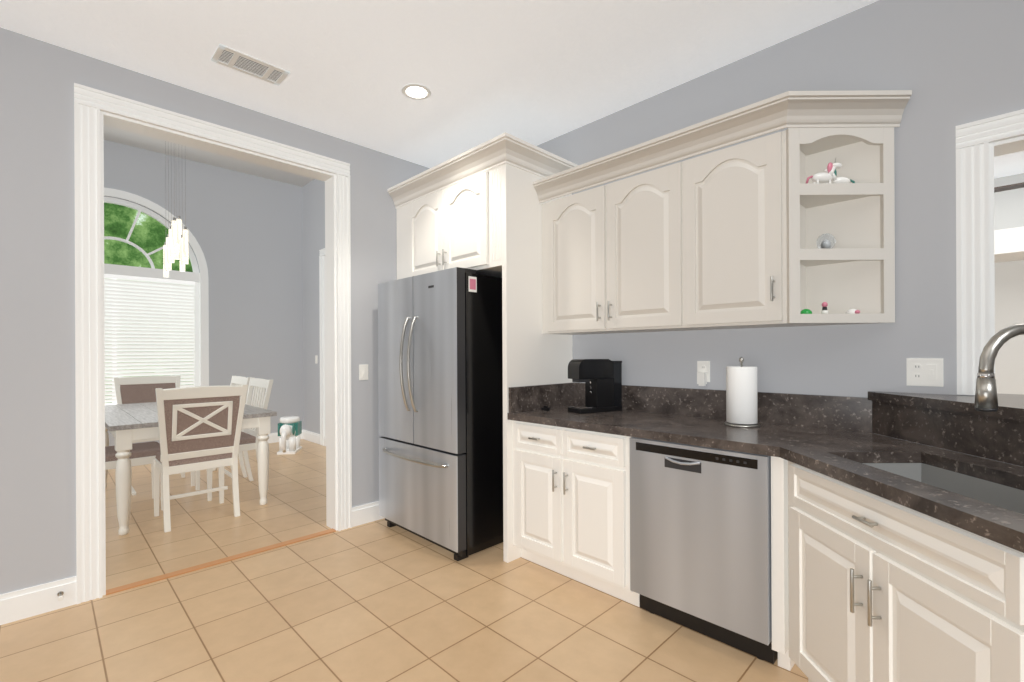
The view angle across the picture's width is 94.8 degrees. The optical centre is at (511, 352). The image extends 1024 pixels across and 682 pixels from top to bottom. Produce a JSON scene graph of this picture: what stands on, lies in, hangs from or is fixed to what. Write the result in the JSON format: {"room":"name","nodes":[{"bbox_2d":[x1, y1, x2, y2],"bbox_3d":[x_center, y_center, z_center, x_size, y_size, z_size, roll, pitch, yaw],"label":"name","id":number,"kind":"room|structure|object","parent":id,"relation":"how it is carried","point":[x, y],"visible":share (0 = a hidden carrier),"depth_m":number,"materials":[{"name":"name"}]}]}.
{"room":"kitchen","nodes":[
{"label":"kitchen","id":0,"kind":"room"},
{"bbox_2d":[104,140,302,445],"bbox_3d":[-4.620,-0.671,5.764,4.270,3.950,0.150,0,0,-45],"label":"wall","id":1,"kind":"structure","parent":0,"point":[245,230],"depth_m":6.54,"materials":[{"name":"grey paint"}]},
{"bbox_2d":[104,188,208,402],"bbox_3d":[-4.737,-0.561,5.612,1.940,2.750,0.200,0,0,-45],"label":"window","id":2,"kind":"structure","parent":1,"relation":"in","point":[201,323],"depth_m":6.09,"materials":[{"name":"white wood"}]},
{"bbox_2d":[104,274,194,404],"bbox_3d":[-4.725,-0.147,5.601,1.606,1.553,0.060,0,0,-45],"label":"window blinds","id":3,"kind":"object","parent":2,"relation":"attached to","point":[159,294],"visible":0.42,"depth_m":5.82,"materials":[{"name":"white plastic"}]},
{"bbox_2d":[267,432,301,442],"bbox_3d":[-4.552,1.233,5.706,3.970,0.140,0.016,0,0,-45],"label":"baseboard","id":4,"kind":"structure","parent":1,"relation":"attached to","point":[273,437],"depth_m":6.81,"materials":[{"name":"white wood"}]},
{"bbox_2d":[104,125,313,186],"bbox_3d":[-3.290,-2.553,4.417,4.270,0.100,3.950,0,0,-45],"label":"ceiling","id":5,"kind":"structure","parent":0,"point":[120,136],"depth_m":5.99,"materials":[{"name":"white paint"}]},
{"bbox_2d":[163,141,188,276],"bbox_3d":[-3.108,-1.614,4.346,0.140,1.780,0.560,0,0,-45],"label":"pendant light","id":6,"kind":"object","parent":5,"relation":"hanging from","point":[176,243],"visible":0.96,"depth_m":4.28,"materials":[{"name":"silver metal"}]},
{"bbox_2d":[0,27,429,594],"bbox_3d":[-2.693,-0.681,2.111,6.850,3.950,0.150,0,0,-45],"label":"wall","id":7,"kind":"structure","parent":0,"point":[38,79],"depth_m":2.38,"materials":[{"name":"grey paint"}]},
{"bbox_2d":[0,576,76,624],"bbox_3d":[-3.650,1.229,1.033,3.960,0.140,0.016,0,0,-45],"label":"baseboard","id":8,"kind":"structure","parent":7,"relation":"attached to","point":[27,602],"depth_m":2.32,"materials":[{"name":"white wood"}]},
{"bbox_2d":[57,591,63,600],"bbox_3d":[-2.257,1.217,2.355,0.024,0.024,0.072,0,0,-45],"label":"door stop","id":9,"kind":"object","parent":8,"relation":"attached to","point":[60,594],"depth_m":2.35,"materials":[{"name":"silver metal"}]},
{"bbox_2d":[74,83,351,603],"bbox_3d":[-1.782,-0.050,3.012,1.490,2.680,0.196,0,0,-45],"label":"trim","id":10,"kind":"structure","parent":7,"relation":"attached to","point":[96,111],"depth_m":2.56,"materials":[{"name":"white wood"}]},
{"bbox_2d":[359,364,367,379],"bbox_3d":[-1.117,0.146,3.557,0.072,0.118,0.014,0,0,-45],"label":"switch plate","id":11,"kind":"object","parent":7,"relation":"attached to","point":[363,371],"visible":1,"depth_m":3.55,"materials":[{"name":"white plastic"}]},
{"bbox_2d":[352,501,383,526],"bbox_3d":[-1.051,1.216,3.617,0.390,0.140,0.016,0,0,-45],"label":"baseboard","id":12,"kind":"structure","parent":7,"relation":"attached to","point":[366,513],"depth_m":3.55,"materials":[{"name":"white wood"}]},
{"bbox_2d":[391,180,410,279],"bbox_3d":[-0.608,-0.914,3.891,0.672,0.756,0.259,0,0,-45],"label":"upper cabinet","id":13,"kind":"object","parent":7,"relation":"attached to","point":[401,196],"depth_m":3.67,"materials":[{"name":"white wood"}]},
{"bbox_2d":[302,179,324,433],"bbox_3d":[-1.820,-0.685,5.870,0.150,3.950,3.950,0,0,-45],"label":"wall","id":14,"kind":"structure","parent":0,"point":[313,217],"depth_m":6.87,"materials":[{"name":"grey paint"}]},
{"bbox_2d":[302,429,325,445],"bbox_3d":[-1.806,1.220,5.747,0.016,0.140,3.770,0,0,-45],"label":"baseboard","id":15,"kind":"structure","parent":14,"relation":"attached to","point":[306,435],"depth_m":6.83,"materials":[{"name":"white wood"}]},
{"bbox_2d":[319,248,325,445],"bbox_3d":[-2.242,-0.078,6.174,0.024,2.740,1.300,0,0,-45],"label":"door frame","id":16,"kind":"structure","parent":14,"relation":"attached to","point":[322,343],"depth_m":6.57,"materials":[{"name":"white wood"}]},
{"bbox_2d":[0,439,807,681],"bbox_3d":[-1.055,1.316,2.707,10.200,0.060,9.900,0,0,-45],"label":"floor","id":17,"kind":"structure","parent":0,"point":[380,600],"depth_m":2.30,"materials":[{"name":"tile"}]},
{"bbox_2d":[105,441,162,510],"bbox_3d":[-3.204,0.775,3.873,0.537,1.042,0.587,0,0,-45],"label":"chair","id":18,"kind":"object","parent":17,"relation":"on","point":[143,453],"visible":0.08,"depth_m":3.80,"materials":[{"name":"white wood"}]},
{"bbox_2d":[114,375,180,442],"bbox_3d":[-3.847,0.779,5.037,0.587,1.042,0.537,0,0,-45],"label":"chair","id":19,"kind":"object","parent":17,"relation":"on","point":[129,390],"visible":0.4,"depth_m":5.13,"materials":[{"name":"white wood"}]},
{"bbox_2d":[105,402,276,535],"bbox_3d":[-3.022,0.901,4.264,1.088,0.790,1.820,0,0,-45],"label":"dining table","id":20,"kind":"object","parent":17,"relation":"on","point":[126,425],"visible":0.5,"depth_m":3.57,"materials":[{"name":"white wood"}]},
{"bbox_2d":[153,384,247,532],"bbox_3d":[-2.491,0.772,3.723,0.587,1.042,0.537,0,0,-45],"label":"chair","id":21,"kind":"object","parent":17,"relation":"on","point":[200,427],"visible":1,"depth_m":3.58,"materials":[{"name":"white wood"}]},
{"bbox_2d":[181,376,251,485],"bbox_3d":[-3.096,0.775,4.911,0.537,1.042,0.587,0,0,-45],"label":"chair","id":22,"kind":"object","parent":17,"relation":"on","point":[238,380],"visible":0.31,"depth_m":4.88,"materials":[{"name":"white wood"}]},
{"bbox_2d":[106,528,335,594],"bbox_3d":[-1.734,1.286,2.971,1.260,0.007,0.057,0,0,-45],"label":"threshold","id":23,"kind":"object","parent":17,"relation":"on","point":[182,571],"depth_m":2.87,"materials":[{"name":"brown wood"}]},
{"bbox_2d":[195,378,272,500],"bbox_3d":[-2.638,0.773,4.450,0.537,1.042,0.587,0,0,-45],"label":"chair","id":24,"kind":"object","parent":17,"relation":"on","point":[249,440],"visible":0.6,"depth_m":4.45,"materials":[{"name":"white wood"}]},
{"bbox_2d":[277,416,301,454],"bbox_3d":[-2.897,1.068,6.160,0.375,0.455,0.452,0,0,-45],"label":"stool","id":25,"kind":"object","parent":17,"relation":"on","point":[289,430],"visible":1,"depth_m":6.05,"materials":[{"name":"white ceramic"}]},
{"bbox_2d":[378,267,502,560],"bbox_3d":[-0.397,0.380,3.428,0.902,1.805,0.942,0,0,-45],"label":"refrigerator","id":26,"kind":"object","parent":17,"relation":"on","point":[440,381],"visible":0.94,"depth_m":3.02,"materials":[{"name":"silver metal"}]},
{"bbox_2d":[512,420,639,606],"bbox_3d":[0.502,0.842,2.812,0.631,0.874,0.824,0,0,-45],"label":"base cabinet","id":27,"kind":"object","parent":17,"relation":"on","point":[571,487],"depth_m":2.54,"materials":[{"name":"white wood"}]},
{"bbox_2d":[507,382,1023,445],"bbox_3d":[1.084,0.388,1.997,0.952,0.425,2.802,0,0,-45],"label":"countertop","id":28,"kind":"structure","parent":27,"relation":"on","point":[667,414],"depth_m":2.69,"materials":[{"name":"stone"}]},
{"bbox_2d":[541,406,549,410],"bbox_3d":[0.214,0.350,2.983,0.035,0.030,0.045,0,0,-45],"label":"clip","id":29,"kind":"object","parent":28,"relation":"on","point":[545,408],"visible":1,"depth_m":2.97,"materials":[{"name":"black plastic"}]},
{"bbox_2d":[568,359,621,413],"bbox_3d":[0.518,0.200,2.931,0.327,0.325,0.130,0,0,-27],"label":"coffee maker","id":30,"kind":"object","parent":28,"relation":"on","point":[601,379],"visible":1,"depth_m":2.89,"materials":[{"name":"black plastic"}]},
{"bbox_2d":[724,357,759,427],"bbox_3d":[1.145,0.191,2.347,0.164,0.338,0.164,0,0,-45],"label":"paper towel holder","id":31,"kind":"object","parent":28,"relation":"on","point":[741,397],"visible":1,"depth_m":2.29,"materials":[{"name":"white paper"}]},
{"bbox_2d":[974,324,1023,411],"bbox_3d":[1.441,0.138,1.285,0.212,0.440,0.255,0,0,-45],"label":"faucet","id":32,"kind":"object","parent":28,"relation":"on","point":[986,398],"visible":1,"depth_m":1.29,"materials":[{"name":"silver metal"}]},
{"bbox_2d":[630,437,777,663],"bbox_3d":[0.999,0.843,2.278,0.629,0.866,0.614,0,0,-45],"label":"dishwasher","id":33,"kind":"object","parent":17,"relation":"on","point":[700,539],"visible":0.85,"depth_m":2.03,"materials":[{"name":"grey metal"}]},
{"bbox_2d":[771,456,1023,681],"bbox_3d":[1.078,0.839,1.374,0.649,0.874,0.649,0,0,-45],"label":"base cabinet","id":34,"kind":"object","parent":17,"relation":"on","point":[866,586],"depth_m":1.33,"materials":[{"name":"white wood"}]},
{"bbox_2d":[699,394,1023,552],"bbox_3d":[1.175,0.388,1.189,0.660,0.425,1.084,0,0,-45],"label":"countertop","id":35,"kind":"structure","parent":34,"relation":"on","point":[836,437],"depth_m":1.70,"materials":[{"name":"stone"}]},
{"bbox_2d":[994,226,1023,262],"bbox_3d":[4.615,0.118,3.697,0.545,2.280,2.100,0,0,-45],"label":"shelf unit","id":36,"kind":"object","parent":17,"relation":"on","point":[1008,244],"depth_m":3.87,"materials":[{"name":"white"}]},
{"bbox_2d":[0,0,878,167],"bbox_3d":[-1.334,-1.603,0.491,6.500,0.080,4.070,0,0,-45],"label":"ceiling","id":37,"kind":"structure","parent":0,"point":[536,72],"depth_m":2.44,"materials":[{"name":"white paint"}]},
{"bbox_2d":[211,44,289,85],"bbox_3d":[-1.417,-1.558,2.561,0.340,0.008,0.180,0,0,-45],"label":"ceiling vent","id":38,"kind":"object","parent":37,"relation":"in","point":[229,57],"visible":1,"depth_m":2.55,"materials":[{"name":"white metal"}]},
{"bbox_2d":[402,84,430,99],"bbox_3d":[-0.573,-1.562,2.823,0.174,0.006,0.174,0,0,-45],"label":"recessed light","id":39,"kind":"object","parent":37,"relation":"in","point":[417,91],"visible":1,"depth_m":2.82,"materials":[{"name":"white"}]},
{"bbox_2d":[537,0,1023,466],"bbox_3d":[1.084,-0.199,2.782,0.150,2.950,4.220,0,0,-45],"label":"wall","id":40,"kind":"structure","parent":0,"point":[951,64],"depth_m":2.11,"materials":[{"name":"grey paint"}]},
{"bbox_2d":[411,140,570,287],"bbox_3d":[-0.200,-0.916,3.481,0.672,0.756,1.019,0,0,-45],"label":"upper cabinet","id":41,"kind":"object","parent":40,"relation":"attached to","point":[478,208],"depth_m":3.04,"materials":[{"name":"white wood"}]},
{"bbox_2d":[536,126,695,334],"bbox_3d":[0.671,-0.616,2.837,0.347,0.977,1.034,0,0,-45],"label":"upper cabinet","id":42,"kind":"object","parent":40,"relation":"attached to","point":[619,256],"depth_m":2.64,"materials":[{"name":"white wood"}]},
{"bbox_2d":[697,361,709,385],"bbox_3d":[1.074,0.116,2.658,0.040,0.139,0.072,0,0,-45],"label":"electrical outlet plate","id":43,"kind":"object","parent":40,"relation":"attached to","point":[703,373],"visible":0.98,"depth_m":2.65,"materials":[{"name":"white plastic"}]},
{"bbox_2d":[696,91,823,329],"bbox_3d":[1.147,-0.619,2.358,0.347,0.977,0.582,0,0,-45],"label":"upper cabinet","id":44,"kind":"object","parent":40,"relation":"attached to","point":[726,238],"depth_m":2.17,"materials":[{"name":"white wood"}]},
{"bbox_2d":[906,358,943,386],"bbox_3d":[1.749,0.083,1.997,0.014,0.118,0.118,0,0,-45],"label":"electrical outlet plate","id":45,"kind":"object","parent":40,"relation":"attached to","point":[924,371],"visible":1,"depth_m":2.00,"materials":[{"name":"white plastic"}]},
{"bbox_2d":[956,109,1023,394],"bbox_3d":[2.161,-0.379,1.681,0.174,1.092,0.833,0,0,-45],"label":"trim","id":46,"kind":"structure","parent":40,"relation":"attached to","point":[981,144],"depth_m":1.88,"materials":[{"name":"white wood"}]},
{"bbox_2d":[994,173,1023,394],"bbox_3d":[4.888,-0.218,3.885,0.100,2.950,3.180,0,0,-45],"label":"wall","id":47,"kind":"structure","parent":0,"point":[1009,292],"depth_m":4.21,"materials":[{"name":"grey paint"}]},
{"bbox_2d":[994,151,1023,178],"bbox_3d":[3.686,-1.627,2.711,3.450,0.080,3.400,0,0,-45],"label":"ceiling","id":48,"kind":"structure","parent":0,"point":[1009,164],"depth_m":3.98,"materials":[{"name":"white paint"}]},
{"bbox_2d":[994,182,1023,192],"bbox_3d":[4.206,-1.424,3.360,1.296,0.330,1.232,0,0,-45],"label":"ceiling","id":49,"kind":"structure","parent":48,"relation":"hanging from","point":[1008,187],"depth_m":3.67,"materials":[{"name":"white paint"}]},
{"label":"outside","id":50,"kind":"structure","parent":0,"visible":0},
{"bbox_2d":[104,203,193,402],"bbox_3d":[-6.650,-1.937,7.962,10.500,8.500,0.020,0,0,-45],"label":"trees","id":51,"kind":"object","parent":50,"point":[148,234],"depth_m":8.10,"materials":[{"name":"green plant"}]}
]}

